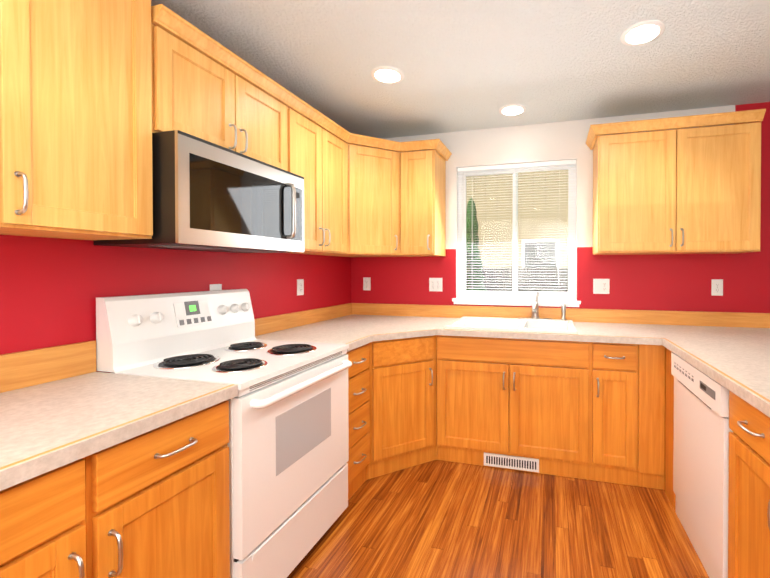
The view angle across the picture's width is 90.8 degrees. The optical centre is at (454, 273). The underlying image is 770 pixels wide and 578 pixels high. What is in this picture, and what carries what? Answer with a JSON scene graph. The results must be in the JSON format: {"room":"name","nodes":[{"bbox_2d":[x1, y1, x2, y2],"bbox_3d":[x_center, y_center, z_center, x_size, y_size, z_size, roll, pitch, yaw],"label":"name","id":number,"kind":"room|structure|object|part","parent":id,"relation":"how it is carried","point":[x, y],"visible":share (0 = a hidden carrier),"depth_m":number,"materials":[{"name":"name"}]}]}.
{"room":"kitchen","nodes":[
{"label":"kitchen","id":0,"kind":"room"},
{"bbox_2d":[0,23,350,372],"bbox_3d":[-1.629,0.069,0.970,0.140,2.470,5.000,0,1,14],"label":"wall","id":1,"kind":"structure","parent":0,"point":[52,290],"depth_m":1.54,"materials":[{"name":"red paint"}]},
{"bbox_2d":[0,0,43,235],"bbox_3d":[-1.477,-0.625,0.610,0.328,1.005,0.991,0,1,14],"label":"upper cabinet","id":2,"kind":"object","parent":1,"relation":"attached to","point":[21,186],"depth_m":1.03,"materials":[{"name":"brown wood"}]},
{"bbox_2d":[31,0,163,239],"bbox_3d":[-1.328,-0.630,1.191,0.328,1.005,0.474,0,1,14],"label":"upper cabinet","id":3,"kind":"object","parent":1,"relation":"attached to","point":[95,95],"depth_m":1.22,"materials":[{"name":"brown wood"}]},
{"bbox_2d":[210,284,221,290],"bbox_3d":[-1.286,0.114,2.008,0.008,0.115,0.070,0,1,14],"label":"electrical outlet plate","id":4,"kind":"object","parent":1,"relation":"attached to","point":[212,286],"depth_m":2.00,"materials":[{"name":"white plastic"}]},
{"bbox_2d":[160,4,287,170],"bbox_3d":[-1.178,-0.764,1.773,0.328,0.466,0.729,0,1,14],"label":"upper cabinet","id":5,"kind":"object","parent":1,"relation":"attached to","point":[212,95],"depth_m":1.64,"materials":[{"name":"brown wood"}]},
{"bbox_2d":[94,130,303,252],"bbox_3d":[-1.105,-0.321,1.758,0.475,0.416,0.719,0,1,14],"label":"microwave","id":6,"kind":"object","parent":5,"relation":"attached to","point":[209,196],"visible":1,"depth_m":1.54,"materials":[{"name":"silver metal"}]},
{"bbox_2d":[297,279,303,295],"bbox_3d":[-1.111,0.097,2.685,0.008,0.115,0.070,0,1,14],"label":"electrical outlet plate","id":7,"kind":"object","parent":1,"relation":"attached to","point":[300,282],"depth_m":2.68,"materials":[{"name":"white plastic"}]},
{"bbox_2d":[287,92,351,255],"bbox_3d":[-0.978,-0.572,2.452,0.377,0.863,0.683,0,1,14],"label":"upper cabinet","id":8,"kind":"object","parent":1,"relation":"attached to","point":[318,152],"depth_m":2.38,"materials":[{"name":"brown wood"}]},
{"bbox_3d":[0.425,-0.969,1.997,2.702,0.060,1.962,0,1,14],"label":"crown","id":9,"kind":"part","parent":8,"relation":"part of","materials":[{"name":"brown wood"}]},
{"bbox_2d":[341,132,407,256],"bbox_3d":[-0.694,-0.577,2.955,0.676,0.863,0.674,0,1,14],"label":"upper cabinet","id":10,"kind":"object","parent":1,"relation":"attached to","point":[379,176],"depth_m":2.81,"materials":[{"name":"brown wood"}]},
{"bbox_2d":[151,0,769,138],"bbox_3d":[0.743,-1.210,0.347,5.040,0.100,5.280,0,1,14],"label":"ceiling","id":11,"kind":"structure","parent":0,"point":[464,65],"depth_m":2.01,"materials":[{"name":"white paint"}]},
{"bbox_2d":[371,66,403,83],"bbox_3d":[-0.398,-1.174,2.211,0.196,0.007,0.196,0,1,14],"label":"recessed light","id":12,"kind":"object","parent":11,"relation":"in","point":[387,74],"visible":1,"depth_m":2.20,"materials":[{"name":"white plastic"}]},
{"bbox_2d":[499,104,525,115],"bbox_3d":[0.417,-1.179,2.693,0.196,0.007,0.196,0,1,14],"label":"recessed light","id":13,"kind":"object","parent":11,"relation":"in","point":[512,109],"visible":0.98,"depth_m":2.69,"materials":[{"name":"white plastic"}]},
{"bbox_2d":[620,20,664,45],"bbox_3d":[0.916,-1.170,1.821,0.196,0.007,0.196,0,1,14],"label":"recessed light","id":14,"kind":"object","parent":11,"relation":"in","point":[642,32],"visible":1,"depth_m":1.81,"materials":[{"name":"white plastic"}]},
{"bbox_2d":[287,460,708,577],"bbox_3d":[0.743,1.360,0.372,5.040,0.100,5.280,0,1,14],"label":"floor","id":15,"kind":"structure","parent":0,"point":[439,519],"depth_m":1.88,"materials":[{"name":"laminate"}]},
{"bbox_2d":[0,400,229,577],"bbox_3d":[-1.221,0.867,0.938,0.668,0.874,0.941,0,1,14],"label":"base cabinet","id":16,"kind":"object","parent":15,"relation":"on","point":[154,503],"depth_m":1.00,"materials":[{"name":"brown wood"}]},
{"bbox_2d":[0,341,237,490],"bbox_3d":[-1.269,0.351,0.690,0.693,0.160,1.432,0,1,14],"label":"countertop","id":17,"kind":"structure","parent":16,"relation":"on","point":[61,405],"depth_m":1.11,"materials":[{"name":"laminate"}]},
{"bbox_2d":[96,289,351,577],"bbox_3d":[-0.964,0.694,1.732,0.747,1.205,0.721,0,1,14],"label":"range","id":18,"kind":"object","parent":15,"relation":"on","point":[288,444],"visible":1,"depth_m":1.58,"materials":[{"name":"white metal"},{"name":"black metal"},{"name":"glass"}]},
{"bbox_2d":[346,341,379,499],"bbox_3d":[-0.850,0.854,2.271,0.723,0.874,0.368,0,1,14],"label":"base cabinet","id":19,"kind":"object","parent":15,"relation":"on","point":[364,372],"depth_m":2.24,"materials":[{"name":"brown wood"}]},
{"bbox_2d":[254,307,443,350],"bbox_3d":[-0.677,0.344,2.340,1.020,0.140,0.597,0,1,14],"label":"countertop","id":20,"kind":"structure","parent":19,"relation":"on","point":[356,327],"depth_m":2.55,"materials":[{"name":"laminate"}]},
{"bbox_2d":[380,335,447,475],"bbox_3d":[-0.612,0.852,2.523,1.058,0.874,0.360,0,1,14],"label":"base cabinet","id":21,"kind":"object","parent":15,"relation":"on","point":[413,371],"depth_m":2.46,"materials":[{"name":"brown wood"}]},
{"bbox_2d":[330,303,459,334],"bbox_3d":[-0.524,0.339,2.934,1.020,0.140,0.510,0,1,14],"label":"countertop","id":22,"kind":"structure","parent":21,"relation":"on","point":[451,312],"depth_m":3.19,"materials":[{"name":"laminate"}]},
{"bbox_2d":[444,316,576,333],"bbox_3d":[0.414,0.451,2.697,0.860,0.195,0.550,0,1,14],"label":"sink","id":23,"kind":"object","parent":22,"relation":"in","point":[514,324],"visible":0.42,"depth_m":2.81,"materials":[{"name":"white ceramic"}]},
{"bbox_2d":[518,292,566,320],"bbox_3d":[0.648,0.246,2.778,0.367,0.214,0.247,0,1,14],"label":"faucet","id":24,"kind":"object","parent":23,"relation":"on","point":[535,311],"visible":1,"depth_m":2.85,"materials":[{"name":"silver metal"}]},
{"bbox_2d":[448,336,467,461],"bbox_3d":[-0.501,0.847,2.953,1.058,0.874,0.608,0,1,14],"label":"base cabinet","id":25,"kind":"object","parent":15,"relation":"on","point":[457,345],"depth_m":2.51,"materials":[{"name":"brown wood"}]},
{"bbox_2d":[572,341,639,486],"bbox_3d":[1.008,0.851,2.565,0.333,0.874,0.608,0,1,14],"label":"base cabinet","id":26,"kind":"object","parent":15,"relation":"on","point":[605,376],"depth_m":2.28,"materials":[{"name":"brown wood"}]},
{"bbox_2d":[484,452,538,471],"bbox_3d":[0.369,1.236,2.447,0.360,0.082,0.012,0,1,14],"label":"air vent register","id":27,"kind":"object","parent":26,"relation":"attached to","point":[512,462],"visible":1,"depth_m":2.44,"materials":[{"name":"white plastic"}]},
{"bbox_2d":[640,344,663,489],"bbox_3d":[1.211,0.852,2.513,0.211,0.874,0.608,0,1,14],"label":"base cabinet","id":28,"kind":"object","parent":15,"relation":"on","point":[651,356],"depth_m":2.22,"materials":[{"name":"brown wood"}]},
{"bbox_2d":[664,347,675,510],"bbox_3d":[1.514,0.856,2.044,0.607,0.874,0.185,0,1,14],"label":"base cabinet","id":29,"kind":"object","parent":15,"relation":"on","point":[668,377],"depth_m":2.13,"materials":[{"name":"brown wood"}]},
{"bbox_2d":[671,352,732,577],"bbox_3d":[1.403,0.863,1.657,0.627,0.868,0.609,0,1,14],"label":"dishwasher","id":30,"kind":"object","parent":15,"relation":"on","point":[702,429],"visible":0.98,"depth_m":1.64,"materials":[{"name":"white metal"}]},
{"bbox_2d":[728,390,767,577],"bbox_3d":[1.279,0.865,1.130,0.607,0.874,0.460,0,1,14],"label":"base cabinet","id":31,"kind":"object","parent":15,"relation":"on","point":[748,441],"depth_m":1.29,"materials":[{"name":"brown wood"}]},
{"bbox_2d":[768,417,769,577],"bbox_3d":[1.138,0.871,0.581,0.607,0.874,0.946,0,1,14],"label":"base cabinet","id":32,"kind":"object","parent":15,"relation":"on","point":[768,417],"depth_m":1.16,"materials":[{"name":"brown wood"}]},
{"bbox_2d":[636,310,769,416],"bbox_3d":[1.427,0.358,1.012,1.000,0.140,3.398,0,1,14],"label":"countertop","id":33,"kind":"structure","parent":32,"relation":"on","point":[732,349],"depth_m":2.06,"materials":[{"name":"laminate"}]},
{"bbox_2d":[351,102,769,312],"bbox_3d":[1.384,0.050,2.849,5.040,2.470,0.140,0,1,14],"label":"wall","id":34,"kind":"structure","parent":0,"point":[670,282],"depth_m":2.86,"materials":[{"name":"red paint"}]},
{"bbox_2d":[363,277,370,289],"bbox_3d":[-0.785,0.091,3.330,0.070,0.115,0.007,0,1,14],"label":"electrical outlet plate","id":35,"kind":"object","parent":34,"relation":"attached to","point":[366,280],"depth_m":3.33,"materials":[{"name":"white plastic"}]},
{"bbox_2d":[0,303,769,392],"bbox_3d":[0.275,0.325,1.308,3.378,0.122,3.398,0,1,14],"label":"backsplash","id":36,"kind":"structure","parent":34,"relation":"attached to","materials":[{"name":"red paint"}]},
{"bbox_2d":[400,139,447,256],"bbox_3d":[-0.286,-0.577,3.003,0.334,0.863,0.377,0,1,14],"label":"upper cabinet","id":37,"kind":"object","parent":34,"relation":"attached to","point":[426,168],"depth_m":2.87,"materials":[{"name":"brown wood"}]},
{"bbox_2d":[429,278,441,290],"bbox_3d":[-0.162,0.092,3.169,0.116,0.115,0.007,0,1,14],"label":"electrical outlet plate","id":38,"kind":"object","parent":34,"relation":"attached to","point":[435,284],"depth_m":3.17,"materials":[{"name":"white plastic"}]},
{"bbox_2d":[452,158,580,306],"bbox_3d":[0.492,-0.321,3.061,1.022,1.152,0.163,0,1,14],"label":"window","id":39,"kind":"structure","parent":34,"relation":"in","point":[461,257],"depth_m":3.07,"materials":[{"name":"white plastic"}]},
{"bbox_2d":[458,160,575,299],"bbox_3d":[0.484,-0.341,3.029,0.946,1.094,0.039,0,1,14],"label":"window blinds","id":40,"kind":"object","parent":39,"relation":"attached to","point":[521,165],"visible":0.83,"depth_m":3.03,"materials":[{"name":"white plastic"}]},
{"bbox_3d":[0.501,-0.343,3.095,0.842,0.984,0.025,0,1,14],"label":"glass","id":41,"kind":"part","parent":39,"relation":"part of","materials":[{"name":"clear glass"}]},
{"bbox_2d":[593,279,609,293],"bbox_3d":[1.115,0.095,2.840,0.116,0.115,0.009,0,1,14],"label":"electrical outlet plate","id":42,"kind":"object","parent":34,"relation":"attached to","point":[601,286],"depth_m":2.84,"materials":[{"name":"white plastic"}]},
{"bbox_2d":[592,109,765,254],"bbox_3d":[1.476,-0.573,2.575,0.953,0.863,0.328,0,1,14],"label":"upper cabinet","id":43,"kind":"object","parent":34,"relation":"attached to","point":[689,190],"depth_m":2.41,"materials":[{"name":"brown wood"}]},
{"bbox_2d":[711,279,722,295],"bbox_3d":[1.863,0.097,2.648,0.070,0.115,0.007,0,1,14],"label":"electrical outlet plate","id":44,"kind":"object","parent":34,"relation":"attached to","point":[716,284],"depth_m":2.65,"materials":[{"name":"white plastic"}]},
{"label":"outside","id":45,"kind":"structure","parent":0,"visible":0},
{"bbox_3d":[1.463,1.320,6.460,15.000,0.100,6.850,0,1,14],"label":"ground","id":46,"kind":"structure","parent":45,"visible":0},
{"bbox_2d":[466,197,486,290],"bbox_3d":[0.189,0.206,4.284,0.450,2.170,0.473,0,1,14],"label":"tree","id":47,"kind":"object","parent":46,"relation":"on","point":[470,243],"depth_m":4.18,"materials":[{"name":"green plant"}]},
{"bbox_2d":[466,170,567,283],"bbox_3d":[1.415,-1.738,6.246,13.000,6.020,0.230,0,1,14],"label":"neighbouring house","id":48,"kind":"structure","parent":46,"relation":"on","point":[493,241],"depth_m":6.22,"materials":[{"name":"white plastic"}]},
{"bbox_2d":[482,267,567,291],"bbox_3d":[0.833,0.603,4.607,8.700,1.371,0.060,0,1,14],"label":"fence","id":49,"kind":"object","parent":46,"relation":"on","point":[522,270],"depth_m":4.55,"materials":[{"name":"white"}]}
]}

